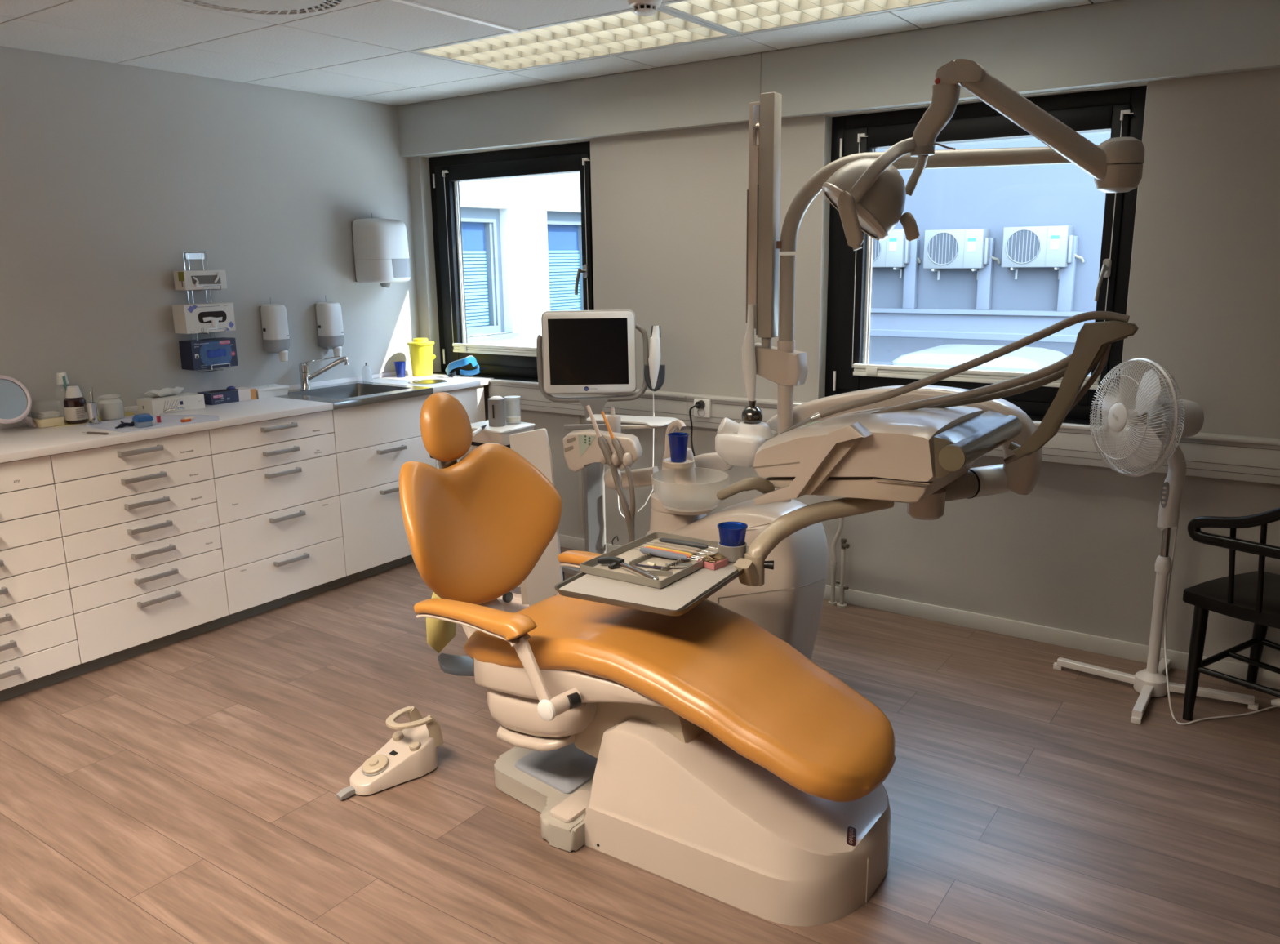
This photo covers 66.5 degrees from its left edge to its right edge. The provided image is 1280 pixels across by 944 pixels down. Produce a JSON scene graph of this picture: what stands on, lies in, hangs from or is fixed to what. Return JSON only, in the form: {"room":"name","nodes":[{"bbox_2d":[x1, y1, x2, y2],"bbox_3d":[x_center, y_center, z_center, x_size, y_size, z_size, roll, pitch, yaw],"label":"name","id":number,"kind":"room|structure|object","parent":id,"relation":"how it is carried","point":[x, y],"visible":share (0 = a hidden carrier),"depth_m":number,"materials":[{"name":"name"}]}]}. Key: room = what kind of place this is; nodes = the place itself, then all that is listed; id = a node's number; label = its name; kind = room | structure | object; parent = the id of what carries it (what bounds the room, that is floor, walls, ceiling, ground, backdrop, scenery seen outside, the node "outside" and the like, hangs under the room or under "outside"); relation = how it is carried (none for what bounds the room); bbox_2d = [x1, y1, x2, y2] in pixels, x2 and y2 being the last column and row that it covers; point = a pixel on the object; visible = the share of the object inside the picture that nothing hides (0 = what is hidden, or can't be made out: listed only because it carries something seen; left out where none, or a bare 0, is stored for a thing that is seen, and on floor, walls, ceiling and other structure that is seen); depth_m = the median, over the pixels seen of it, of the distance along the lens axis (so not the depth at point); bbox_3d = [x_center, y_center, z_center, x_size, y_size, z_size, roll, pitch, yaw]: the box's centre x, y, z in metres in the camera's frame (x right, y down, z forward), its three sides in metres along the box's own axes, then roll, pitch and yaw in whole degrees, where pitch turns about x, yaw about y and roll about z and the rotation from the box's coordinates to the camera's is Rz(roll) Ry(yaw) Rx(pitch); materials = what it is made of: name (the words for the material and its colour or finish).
{"room":"dental clinic","nodes":[
{"label":"dental clinic","id":0,"kind":"room"},
{"bbox_2d":[0,45,419,423],"bbox_3d":[-2.878,-0.486,3.466,0.120,2.600,5.770,8,15,34],"label":"wall","id":1,"kind":"structure","parent":0,"point":[110,172],"depth_m":4.38,"materials":[{"name":"paint"}]},
{"bbox_2d":[182,250,230,372],"bbox_3d":[-1.986,-0.736,4.492,0.118,0.548,0.152,8,15,34],"label":"rack","id":2,"kind":"object","parent":1,"relation":"attached to","point":[188,255],"visible":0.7,"depth_m":4.48,"materials":[{"name":"silver metal"}]},
{"bbox_2d":[173,270,226,289],"bbox_3d":[-1.996,-0.874,4.444,0.100,0.084,0.203,8,15,34],"label":"box","id":3,"kind":"object","parent":2,"relation":"in","point":[188,279],"visible":1,"depth_m":4.40,"materials":[{"name":"white"}]},
{"bbox_2d":[172,302,235,333],"bbox_3d":[-1.993,-0.706,4.475,0.107,0.127,0.241,8,15,34],"label":"carton","id":4,"kind":"object","parent":2,"relation":"in","point":[188,318],"visible":1,"depth_m":4.42,"materials":[{"name":"white"}]},
{"bbox_2d":[178,337,238,370],"bbox_3d":[-1.988,-0.547,4.512,0.109,0.129,0.222,8,15,34],"label":"glove box","id":5,"kind":"object","parent":2,"relation":"in","point":[201,353],"visible":1,"depth_m":4.46,"materials":[{"name":"blue"}]},
{"bbox_2d":[194,340,233,368],"bbox_3d":[-1.952,-0.541,4.487,0.001,0.112,0.195,8,15,34],"label":"print","id":6,"kind":"object","parent":5,"relation":"attached to","point":[228,340],"depth_m":4.46},
{"bbox_2d":[258,298,289,361],"bbox_3d":[-1.794,-0.700,4.808,0.106,0.313,0.111,8,15,34],"label":"soap dispenser","id":7,"kind":"object","parent":1,"relation":"attached to","point":[273,317],"visible":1,"depth_m":4.77,"materials":[{"name":"grey plastic"}]},
{"bbox_2d":[314,295,344,356],"bbox_3d":[-1.607,-0.755,5.070,0.106,0.317,0.120,8,15,34],"label":"soap dispenser","id":8,"kind":"object","parent":1,"relation":"attached to","point":[328,315],"visible":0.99,"depth_m":5.03,"materials":[{"name":"grey plastic"}]},
{"bbox_2d":[351,213,410,287],"bbox_3d":[-1.373,-1.187,5.235,0.209,0.393,0.257,8,15,34],"label":"paper towel dispenser","id":9,"kind":"object","parent":1,"relation":"attached to","point":[380,246],"visible":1,"depth_m":5.15,"materials":[{"name":"grey plastic"}]},
{"bbox_2d":[0,0,1115,105],"bbox_3d":[-0.491,-1.172,1.457,5.893,0.020,5.533,8,15,34],"label":"ceiling","id":10,"kind":"structure","parent":0,"point":[360,52],"depth_m":3.70,"materials":[{"name":"tile"}]},
{"bbox_2d":[163,0,377,24],"bbox_3d":[-1.216,-1.527,3.063,0.594,0.052,0.594,8,15,34],"label":"ceiling vent","id":11,"kind":"object","parent":10,"relation":"in","point":[273,11],"visible":1,"depth_m":3.24,"materials":[{"name":"metal"}]},
{"bbox_2d":[391,0,519,32],"bbox_3d":[-0.970,-1.467,2.900,0.024,0.006,1.798,8,15,34],"label":"trim","id":12,"kind":"structure","parent":10,"relation":"attached to","point":[405,2],"depth_m":3.36,"materials":[{"name":"white"}]},
{"bbox_2d":[408,7,737,72],"bbox_3d":[-0.284,-1.745,3.848,1.194,0.110,0.594,8,15,34],"label":"ceiling light","id":13,"kind":"object","parent":10,"relation":"attached to","point":[621,32],"visible":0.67,"depth_m":3.86,"materials":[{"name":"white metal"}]},
{"bbox_2d":[627,0,662,16],"bbox_3d":[0.016,-1.511,3.156,0.112,0.058,0.112,8,15,34],"label":"smoke detector","id":14,"kind":"object","parent":10,"relation":"attached to","point":[641,7],"visible":1,"depth_m":3.13,"materials":[{"name":"white plastic"}]},
{"bbox_2d":[658,0,959,35],"bbox_3d":[0.701,-1.612,3.175,1.194,0.110,0.594,8,15,34],"label":"ceiling light","id":15,"kind":"object","parent":10,"relation":"attached to","point":[738,17],"visible":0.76,"depth_m":3.43,"materials":[{"name":"white metal"}]},
{"bbox_2d":[0,546,1279,943],"bbox_3d":[-0.438,1.181,1.998,5.900,0.100,5.600,8,15,34],"label":"floor","id":16,"kind":"structure","parent":0,"point":[184,791],"depth_m":2.76,"materials":[{"name":"brown wood"}]},
{"bbox_2d":[0,455,80,701],"bbox_3d":[-2.512,0.386,3.513,0.598,0.866,0.616,8,15,34],"label":"base cabinet","id":17,"kind":"object","parent":16,"relation":"on","point":[39,647],"visible":0.99,"depth_m":3.51,"materials":[{"name":"laminate"}]},
{"bbox_2d":[48,429,228,675],"bbox_3d":[-2.160,0.273,4.005,0.598,0.866,0.616,8,15,34],"label":"base cabinet","id":18,"kind":"object","parent":16,"relation":"on","point":[144,575],"visible":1,"depth_m":3.82,"materials":[{"name":"laminate"}]},
{"bbox_2d":[207,409,346,625],"bbox_3d":[-1.807,0.160,4.498,0.598,0.866,0.616,8,15,34],"label":"base cabinet","id":19,"kind":"object","parent":16,"relation":"on","point":[276,480],"visible":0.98,"depth_m":4.32,"materials":[{"name":"laminate"}]},
{"bbox_2d":[332,394,435,586],"bbox_3d":[-1.455,0.047,4.991,0.598,0.866,0.616,8,15,34],"label":"base cabinet","id":20,"kind":"object","parent":16,"relation":"on","point":[373,442],"visible":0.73,"depth_m":4.76,"materials":[{"name":"laminate"}]},
{"bbox_2d":[336,705,443,799],"bbox_3d":[-0.749,0.840,2.926,0.147,0.174,0.336,8,15,34],"label":"foot pedal","id":21,"kind":"object","parent":16,"relation":"on","point":[411,753],"visible":1,"depth_m":2.93,"materials":[{"name":"plastic"}]},
{"bbox_2d":[431,385,485,468],"bbox_3d":[-1.182,-0.047,5.399,0.568,0.866,0.381,8,15,34],"label":"base cabinet","id":22,"kind":"object","parent":16,"relation":"on","point":[472,398],"visible":0.17,"depth_m":5.25,"materials":[{"name":"laminate"}]},
{"bbox_2d":[471,419,563,605],"bbox_3d":[-0.504,0.185,4.300,0.284,0.863,0.790,-9,15,-34],"label":"cabinet","id":23,"kind":"object","parent":16,"relation":"on","point":[532,445],"visible":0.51,"depth_m":4.03,"materials":[{"name":"white plastic"}]},
{"bbox_2d":[487,395,506,426],"bbox_3d":[-0.640,-0.273,4.365,0.077,0.133,0.078,8,15,34],"label":"canister","id":24,"kind":"object","parent":23,"relation":"on","point":[496,406],"visible":1,"depth_m":4.34,"materials":[{"name":"white plastic"}]},
{"bbox_2d":[536,309,665,595],"bbox_3d":[-0.168,-0.072,4.425,0.571,1.302,0.408,-1,12,0],"label":"monitor","id":25,"kind":"object","parent":16,"relation":"on","point":[581,351],"visible":0.92,"depth_m":4.34,"materials":[{"name":"white plastic"}]},
{"bbox_2d":[637,325,661,511],"bbox_3d":[0.040,-0.229,4.384,0.116,0.848,0.048,-2,12,-3],"label":"wand","id":26,"kind":"object","parent":25,"relation":"in","point":[654,360],"visible":0.99,"depth_m":4.31,"materials":[{"name":"white plastic"}]},
{"bbox_2d":[399,391,896,926],"bbox_3d":[-0.041,0.396,2.701,1.509,1.123,0.692,8,15,34],"label":"dental chair","id":27,"kind":"object","parent":16,"relation":"on","point":[700,749],"visible":0.92,"depth_m":2.50,"materials":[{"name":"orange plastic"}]},
{"bbox_2d":[426,591,456,653],"bbox_3d":[-0.624,0.462,3.063,0.012,0.214,0.134,8,15,34],"label":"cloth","id":28,"kind":"object","parent":27,"relation":"hanging from","point":[440,633],"visible":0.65,"depth_m":3.06,"materials":[{"name":"fabric"}]},
{"bbox_2d":[419,391,472,461],"bbox_3d":[-0.604,-0.140,3.032,0.097,0.213,0.190,8,15,34],"label":"cushion","id":29,"kind":"object","parent":27,"relation":"on","point":[446,428],"depth_m":2.99,"materials":[{"name":"orange leather"}]},
{"bbox_2d":[399,443,562,604],"bbox_3d":[-0.508,0.165,3.024,0.188,0.464,0.641,8,15,34],"label":"backrest cushion","id":30,"kind":"object","parent":27,"relation":"on","point":[477,526],"depth_m":3.02,"materials":[{"name":"orange leather"}]},
{"bbox_2d":[515,742,597,793],"bbox_3d":[-0.202,0.853,2.920,0.240,0.008,0.331,8,15,34],"label":"base plate","id":31,"kind":"object","parent":27,"relation":"attached to","point":[567,769],"depth_m":2.85,"materials":[{"name":"metal"}]},
{"bbox_2d":[463,594,896,801],"bbox_3d":[0.092,0.545,2.648,1.210,0.283,0.516,8,15,34],"label":"seat cushion","id":32,"kind":"object","parent":27,"relation":"on","point":[705,691],"depth_m":2.48,"materials":[{"name":"orange leather"}]},
{"bbox_2d":[563,407,828,659],"bbox_3d":[0.137,0.265,3.705,1.132,0.944,0.411,7,15,33],"label":"dental cuspidor unit","id":33,"kind":"object","parent":16,"relation":"on","point":[788,604],"visible":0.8,"depth_m":3.47,"materials":[{"name":"plastic"}]},
{"bbox_2d":[586,404,635,542],"bbox_3d":[-0.021,0.070,3.763,0.426,0.635,0.064,8,15,34],"label":"suction handpiece","id":34,"kind":"object","parent":33,"relation":"attached to","point":[602,442],"visible":0.63,"depth_m":3.78,"materials":[{"name":"beige"}]},
{"bbox_2d":[599,451,632,466],"bbox_3d":[-0.093,-0.052,3.781,0.149,0.059,0.048,8,15,34],"label":"holder","id":35,"kind":"object","parent":33,"relation":"on","point":[628,455],"depth_m":3.76,"materials":[{"name":"plastic"}]},
{"bbox_2d":[600,410,635,530],"bbox_3d":[0.016,0.065,3.753,0.360,0.587,0.060,4,13,20],"label":"saliva ejector","id":36,"kind":"object","parent":33,"relation":"in","point":[615,442],"visible":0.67,"depth_m":3.75,"materials":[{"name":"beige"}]},
{"bbox_2d":[586,413,678,429],"bbox_3d":[-0.041,-0.205,4.080,0.411,0.026,0.212,4,13,19],"label":"shelf","id":37,"kind":"object","parent":33,"relation":"attached to","point":[653,422],"visible":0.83,"depth_m":4.05,"materials":[{"name":"white plastic"}]},
{"bbox_2d":[667,431,688,462],"bbox_3d":[0.141,-0.090,3.568,0.079,0.098,0.079,8,15,34],"label":"cup","id":38,"kind":"object","parent":33,"relation":"on","point":[678,441],"visible":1,"depth_m":3.54,"materials":[{"name":"blue plastic"}]},
{"bbox_2d":[662,419,694,469],"bbox_3d":[0.128,-0.106,3.583,0.156,0.167,0.132,8,15,34],"label":"cup holder","id":39,"kind":"object","parent":33,"relation":"on","point":[667,462],"depth_m":3.58,"materials":[{"name":"plastic"}]},
{"bbox_2d":[662,499,717,515],"bbox_3d":[0.182,0.078,3.552,0.282,0.132,0.282,8,15,34],"label":"bowl","id":40,"kind":"object","parent":33,"relation":"on","point":[671,507],"depth_m":3.54,"materials":[{"name":"ceramic"}]},
{"bbox_2d":[776,58,1145,502],"bbox_3d":[0.839,-0.481,2.930,1.112,1.392,0.444,8,15,34],"label":"lamp","id":41,"kind":"object","parent":33,"relation":"attached to","point":[868,192],"visible":1,"depth_m":2.81,"materials":[{"name":"plastic"}]},
{"bbox_2d":[715,92,808,466],"bbox_3d":[0.409,-0.638,3.347,0.290,1.252,0.195,8,15,34],"label":"machine","id":42,"kind":"object","parent":41,"relation":"attached to","point":[737,444],"visible":0.98,"depth_m":3.36,"materials":[{"name":"plastic"}]},
{"bbox_2d":[716,320,1138,519],"bbox_3d":[0.802,-0.177,2.983,1.254,0.592,0.794,7,15,32],"label":"dental delivery unit","id":43,"kind":"object","parent":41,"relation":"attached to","point":[922,459],"visible":0.94,"depth_m":2.78,"materials":[{"name":"plastic"}]},
{"bbox_2d":[554,497,893,615],"bbox_3d":[0.249,0.209,2.772,0.661,0.223,0.896,8,15,34],"label":"tray","id":44,"kind":"object","parent":43,"relation":"attached to","point":[751,569],"visible":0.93,"depth_m":2.77,"materials":[{"name":"beige plastic"}]},
{"bbox_2d":[559,549,747,609],"bbox_3d":[0.070,0.277,2.734,0.354,0.005,0.569,6,14,29],"label":"tray table","id":45,"kind":"object","parent":44,"relation":"on","point":[677,595],"visible":0.51,"depth_m":2.58,"materials":[{"name":"plastic"}]},
{"bbox_2d":[579,531,719,588],"bbox_3d":[0.053,0.247,2.801,0.277,0.025,0.398,8,15,34],"label":"tray","id":46,"kind":"object","parent":45,"relation":"on","point":[667,575],"visible":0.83,"depth_m":2.76,"materials":[{"name":"metal"}]},
{"bbox_2d":[597,555,658,579],"bbox_3d":[-0.022,0.265,2.700,0.060,0.026,0.239,-13,17,-43],"label":"syringe","id":47,"kind":"object","parent":46,"relation":"in","point":[614,562],"visible":0.91,"depth_m":2.72,"materials":[{"name":"silver metal"}]},
{"bbox_2d":[628,546,698,561],"bbox_3d":[0.068,0.236,2.813,0.241,0.020,0.020,8,15,34],"label":"dental instrument","id":48,"kind":"object","parent":46,"relation":"in","point":[664,553],"visible":0.96,"depth_m":2.80,"materials":[{"name":"silver metal"}]},
{"bbox_2d":[697,553,728,570],"bbox_3d":[0.208,0.250,2.763,0.070,0.029,0.068,10,17,42],"label":"box","id":49,"kind":"object","parent":45,"relation":"on","point":[718,562],"visible":0.96,"depth_m":2.74,"materials":[{"name":"plastic"}]},
{"bbox_2d":[717,541,746,562],"bbox_3d":[0.266,0.228,2.820,0.084,0.048,0.084,8,15,34],"label":"cup holder","id":50,"kind":"object","parent":45,"relation":"on","point":[733,553],"visible":0.68,"depth_m":2.78,"materials":[{"name":"plastic"}]},
{"bbox_2d":[716,521,747,546],"bbox_3d":[0.266,0.196,2.813,0.088,0.088,0.088,8,15,34],"label":"cup","id":51,"kind":"object","parent":50,"relation":"in","point":[731,533],"visible":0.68,"depth_m":2.78,"materials":[{"name":"blue plastic"}]},
{"bbox_2d":[779,311,1129,434],"bbox_3d":[0.869,-0.272,2.824,0.952,0.388,0.041,4,13,23],"label":"instrument hose arm","id":52,"kind":"object","parent":43,"relation":"attached to","point":[1092,315],"visible":0.99,"depth_m":2.79,"materials":[{"name":"beige metal"}]},
{"bbox_2d":[796,336,1128,428],"bbox_3d":[0.915,-0.259,2.868,0.902,0.332,0.100,4,13,21],"label":"scaler handpiece","id":53,"kind":"object","parent":43,"relation":"on","point":[1055,376],"visible":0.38,"depth_m":2.83,"materials":[{"name":"plastic"}]},
{"bbox_2d":[869,352,1072,413],"bbox_3d":[0.908,-0.255,2.802,0.850,0.338,0.120,3,13,17],"label":"syringe handpiece","id":54,"kind":"object","parent":43,"relation":"on","point":[1063,363],"visible":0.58,"depth_m":2.80,"materials":[{"name":"plastic"}]},
{"bbox_2d":[827,497,844,605],"bbox_3d":[0.865,0.231,4.287,0.060,0.740,0.039,8,15,34],"label":"pipe","id":55,"kind":"object","parent":16,"relation":"on","point":[833,562],"visible":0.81,"depth_m":4.32,"materials":[{"name":"metal"}]},
{"bbox_2d":[835,537,849,608],"bbox_3d":[0.893,0.447,4.302,0.062,0.311,0.046,8,15,34],"label":"pipe","id":56,"kind":"object","parent":16,"relation":"on","point":[842,587],"visible":1,"depth_m":4.30,"materials":[{"name":"metal"}]},
{"bbox_2d":[1053,357,1279,724],"bbox_3d":[1.876,0.199,3.351,0.601,1.185,0.512,-3,13,-10],"label":"pedestal fan","id":57,"kind":"object","parent":16,"relation":"on","point":[1155,423],"visible":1,"depth_m":3.27,"materials":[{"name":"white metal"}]},
{"bbox_2d":[1182,506,1279,720],"bbox_3d":[2.105,0.393,3.061,0.553,0.916,0.603,-7,14,-26],"label":"wooden armchair","id":58,"kind":"object","parent":16,"relation":"on","point":[1254,597],"visible":1,"depth_m":3.15,"materials":[{"name":"black paint"}]},
{"bbox_3d":[-2.865,0.500,3.020,0.598,0.866,0.616,8,15,34],"label":"cabinet","id":59,"kind":"object","parent":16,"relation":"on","visible":0},
{"bbox_2d":[0,369,494,462],"bbox_3d":[-2.055,-0.216,4.081,0.600,0.051,3.596,8,15,34],"label":"countertop","id":60,"kind":"structure","parent":59,"relation":"on","point":[18,442],"depth_m":4.03,"materials":[{"name":"laminate"}]},
{"bbox_2d":[0,374,36,427],"bbox_3d":[-2.501,-0.284,3.889,0.168,0.224,0.364,-5,13,-19],"label":"mirror","id":61,"kind":"object","parent":60,"relation":"on","point":[15,401],"visible":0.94,"depth_m":3.80,"materials":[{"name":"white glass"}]},
{"bbox_2d":[31,410,65,427],"bbox_3d":[-2.400,-0.237,3.948,0.090,0.100,0.091,8,15,34],"label":"clear box","id":62,"kind":"object","parent":60,"relation":"on","point":[50,418],"visible":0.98,"depth_m":3.93,"materials":[{"name":"grey"}]},
{"bbox_2d":[31,416,65,427],"bbox_3d":[-2.399,-0.204,3.955,0.090,0.032,0.091,8,15,34],"label":"tray","id":63,"kind":"object","parent":62,"relation":"on","point":[41,421],"depth_m":3.92,"materials":[{"name":"plastic"}]},
{"bbox_2d":[55,411,135,426],"bbox_3d":[-2.358,-0.234,4.168,0.292,0.002,0.457,3,13,19],"label":"napkin","id":64,"kind":"object","parent":60,"relation":"on","point":[128,413],"visible":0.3,"depth_m":4.10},
{"bbox_2d":[63,385,88,423],"bbox_3d":[-2.312,-0.276,3.997,0.084,0.150,0.084,8,15,34],"label":"bottle","id":65,"kind":"object","parent":64,"relation":"on","point":[74,404],"visible":0.94,"depth_m":3.97,"materials":[{"name":"brown"}]},
{"bbox_2d":[98,399,123,418],"bbox_3d":[-2.220,-0.272,4.097,0.098,0.097,0.098,8,15,34],"label":"jar","id":66,"kind":"object","parent":64,"relation":"on","point":[110,408],"visible":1,"depth_m":4.07,"materials":[{"name":"white glass"}]},
{"bbox_2d":[79,414,219,432],"bbox_3d":[-2.001,-0.209,4.028,0.416,0.001,0.445,8,15,34],"label":"sheet","id":67,"kind":"object","parent":60,"relation":"on","point":[166,420],"visible":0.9,"depth_m":3.99,"materials":[{"name":"paper"}]},
{"bbox_2d":[136,386,204,414],"bbox_3d":[-2.075,-0.324,4.320,0.126,0.103,0.241,8,15,34],"label":"tissue box","id":68,"kind":"object","parent":60,"relation":"on","point":[165,398],"visible":0.99,"depth_m":4.28,"materials":[{"name":"grey"}]},
{"bbox_2d":[197,386,257,404],"bbox_3d":[-1.936,-0.365,4.582,0.111,0.068,0.233,8,15,34],"label":"glove box","id":69,"kind":"object","parent":60,"relation":"on","point":[230,394],"visible":1,"depth_m":4.54,"materials":[{"name":"blue"}]},
{"bbox_2d":[248,383,289,398],"bbox_3d":[-1.811,-0.393,4.741,0.117,0.050,0.175,8,15,34],"label":"tray","id":70,"kind":"object","parent":60,"relation":"on","point":[269,390],"visible":0.89,"depth_m":4.71,"materials":[{"name":"plastic"}]},
{"bbox_2d":[298,355,349,389],"bbox_3d":[-1.607,-0.505,4.976,0.223,0.163,0.156,-10,15,-37],"label":"mixer tap","id":71,"kind":"object","parent":60,"relation":"on","point":[304,368],"visible":1,"depth_m":4.96,"materials":[{"name":"silver metal"}]},
{"bbox_2d":[274,380,433,409],"bbox_3d":[-1.467,-0.338,4.899,0.586,0.136,0.617,8,15,34],"label":"sink","id":72,"kind":"object","parent":60,"relation":"in","point":[353,393],"visible":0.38,"depth_m":4.95,"materials":[{"name":"silver metal"}]},
{"bbox_2d":[288,383,408,399],"bbox_3d":[-1.456,-0.342,4.915,0.420,0.135,0.457,8,15,34],"label":"basin","id":73,"kind":"object","parent":72,"relation":"in","point":[344,391],"depth_m":5.09,"materials":[{"name":"metal"}]},
{"bbox_2d":[406,337,435,376],"bbox_3d":[-1.227,-0.646,5.484,0.152,0.207,0.152,-3,12,-7],"label":"bin","id":74,"kind":"object","parent":60,"relation":"on","point":[420,349],"visible":1,"depth_m":5.44,"materials":[{"name":"plastic"}]},
{"bbox_2d":[444,355,487,377],"bbox_3d":[-0.965,-0.583,5.390,0.238,0.124,0.096,-1,12,-1],"label":"visor","id":75,"kind":"object","parent":60,"relation":"on","point":[460,362],"visible":1,"depth_m":5.37,"materials":[{"name":"blue"}]},
{"bbox_2d":[407,0,1279,667],"bbox_3d":[1.143,-0.625,4.060,6.020,2.700,0.170,8,15,34],"label":"wall","id":76,"kind":"structure","parent":0,"point":[1078,552],"depth_m":3.83,"materials":[{"name":"paint"}]},
{"bbox_2d":[418,138,594,372],"bbox_3d":[-0.701,-1.098,5.208,1.193,1.197,0.070,8,15,34],"label":"trim","id":77,"kind":"structure","parent":76,"relation":"attached to","point":[424,160],"depth_m":5.50,"materials":[{"name":"white paint"}]},
{"bbox_2d":[428,141,594,378],"bbox_3d":[-0.684,-1.103,5.231,1.193,1.197,0.172,8,15,34],"label":"window","id":78,"kind":"structure","parent":76,"relation":"in","point":[446,172],"depth_m":5.37,"materials":[{"name":"black metal"}]},
{"bbox_2d":[452,342,536,356],"bbox_3d":[-0.664,-0.655,5.291,0.968,0.049,0.026,8,15,34],"label":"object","id":79,"kind":"object","parent":78,"relation":"attached to","point":[460,349],"depth_m":5.40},
{"bbox_2d":[396,53,761,156],"bbox_3d":[-0.392,-1.751,4.756,2.232,0.263,0.060,8,15,34],"label":"ceiling beam","id":80,"kind":"structure","parent":76,"relation":"attached to","point":[718,91],"depth_m":4.62,"materials":[{"name":"paint"}]},
{"bbox_2d":[488,378,691,425],"bbox_3d":[-0.288,-0.366,4.992,1.275,0.148,0.072,8,15,34],"label":"trim","id":81,"kind":"structure","parent":76,"relation":"attached to","point":[666,403],"depth_m":4.94,"materials":[{"name":"plastic"}]},
{"bbox_2d":[686,393,806,428],"bbox_3d":[0.728,-0.229,4.297,1.198,0.148,0.072,8,15,34],"label":"trim","id":82,"kind":"structure","parent":76,"relation":"attached to","point":[731,407],"depth_m":4.49,"materials":[{"name":"plastic"}]},
{"bbox_2d":[559,533,1279,688],"bbox_3d":[1.403,0.620,4.045,5.300,0.068,0.014,8,15,34],"label":"baseboard","id":83,"kind":"structure","parent":76,"relation":"attached to","point":[1055,636],"depth_m":3.94,"materials":[{"name":"white paint"}]},
{"bbox_2d":[817,81,1147,398],"bbox_3d":[1.283,-0.830,3.850,1.200,1.197,0.070,8,15,34],"label":"trim","id":84,"kind":"structure","parent":76,"relation":"attached to","point":[828,117],"depth_m":4.12,"materials":[{"name":"white paint"}]},
{"bbox_2d":[824,85,1146,420],"bbox_3d":[1.300,-0.836,3.874,1.200,1.197,0.172,8,15,34],"label":"window","id":85,"kind":"structure","parent":76,"relation":"in","point":[1120,112],"depth_m":3.84,"materials":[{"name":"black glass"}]},
{"bbox_2d":[853,363,1099,389],"bbox_3d":[1.320,-0.387,3.934,0.975,0.049,0.026,8,15,34],"label":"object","id":86,"kind":"object","parent":85,"relation":"attached to","point":[886,373],"depth_m":4.01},
{"bbox_2d":[760,0,1279,119],"bbox_3d":[2.029,-1.424,3.100,3.666,0.263,0.060,8,15,34],"label":"ceiling beam","id":87,"kind":"structure","parent":76,"relation":"attached to","point":[1120,42],"depth_m":3.47,"materials":[{"name":"paint"}]},
{"bbox_2d":[983,420,1279,484],"bbox_3d":[2.385,-0.006,3.163,2.838,0.148,0.072,8,15,34],"label":"cable trunking","id":88,"kind":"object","parent":76,"relation":"attached to","point":[1207,455],"depth_m":3.41,"materials":[{"name":"plastic"}]},
{"label":"outside","id":89,"kind":"structure","parent":0,"visible":0},
{"bbox_2d":[866,335,1090,375],"bbox_3d":[21.316,-4.775,28.971,70.000,1.360,55.400,8,15,34],"label":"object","id":90,"kind":"structure","parent":89,"point":[883,350],"depth_m":12.65,"materials":[{"name":"concrete"}]},
{"bbox_2d":[458,172,583,346],"bbox_3d":[-1.247,-4.376,11.161,1.260,6.140,9.830,8,15,34],"label":"building","id":91,"kind":"structure","parent":90,"relation":"on","point":[522,239],"depth_m":10.51,"materials":[{"name":"grey"}]},
{"bbox_2d":[462,250,489,326],"bbox_3d":[-1.772,-1.916,10.224,0.010,0.773,0.502,8,15,34],"label":"blind","id":92,"kind":"object","parent":91,"relation":"hanging from","point":[476,263],"depth_m":10.30,"materials":[{"name":"teal"}]},
{"bbox_2d":[547,250,581,311],"bbox_3d":[-0.912,-2.193,11.428,0.010,0.773,0.730,8,15,34],"label":"blind","id":93,"kind":"object","parent":91,"relation":"hanging from","point":[563,265],"depth_m":11.45,"materials":[{"name":"teal"}]},
{"bbox_2d":[891,344,1066,372],"bbox_3d":[2.937,-0.889,8.417,1.240,0.380,1.100,8,15,34],"label":"skylight","id":94,"kind":"object","parent":90,"relation":"on","point":[1024,359],"visible":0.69,"depth_m":8.08,"materials":[{"name":"grey"}]},
{"bbox_2d":[866,131,1111,342],"bbox_3d":[13.358,-4.668,9.161,24.800,7.140,4.220,8,15,34],"label":"building","id":95,"kind":"structure","parent":90,"relation":"on","point":[997,305],"depth_m":13.24,"materials":[{"name":"paint"}]},
{"bbox_2d":[869,229,920,278],"bbox_3d":[3.513,-3.117,13.996,0.979,0.680,0.315,8,15,34],"label":"air conditioner","id":96,"kind":"object","parent":95,"relation":"attached to","point":[894,251],"visible":0.51,"depth_m":13.79,"materials":[{"name":"grey"}]},
{"bbox_2d":[869,236,880,262],"bbox_3d":[3.241,-3.202,13.983,0.441,0.441,0.014,8,15,34],"label":"grille","id":97,"kind":"object","parent":96,"relation":"attached to","point":[876,243],"depth_m":13.91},
{"bbox_2d":[923,228,1000,279],"bbox_3d":[4.415,-2.973,13.384,0.979,0.680,0.315,8,15,34],"label":"air conditioner","id":98,"kind":"object","parent":95,"relation":"attached to","point":[969,248],"visible":1,"depth_m":13.27,"materials":[{"name":"white"}]},
{"bbox_2d":[926,231,959,264],"bbox_3d":[4.143,-3.058,13.370,0.441,0.441,0.012,8,15,34],"label":"grille","id":99,"kind":"object","parent":98,"relation":"attached to","point":[942,247],"depth_m":13.37,"materials":[{"name":"metal"}]},
{"bbox_2d":[1001,225,1084,279],"bbox_3d":[5.282,-2.864,12.790,0.979,0.680,0.315,8,15,34],"label":"air conditioner","id":100,"kind":"object","parent":95,"relation":"attached to","point":[1031,246],"visible":1,"depth_m":12.68,"materials":[{"name":"white"}]},
{"bbox_2d":[1005,229,1040,263],"bbox_3d":[5.010,-2.949,12.775,0.441,0.441,0.012,8,15,34],"label":"grille","id":101,"kind":"object","parent":100,"relation":"attached to","point":[1022,246],"depth_m":12.78,"materials":[{"name":"metal"}]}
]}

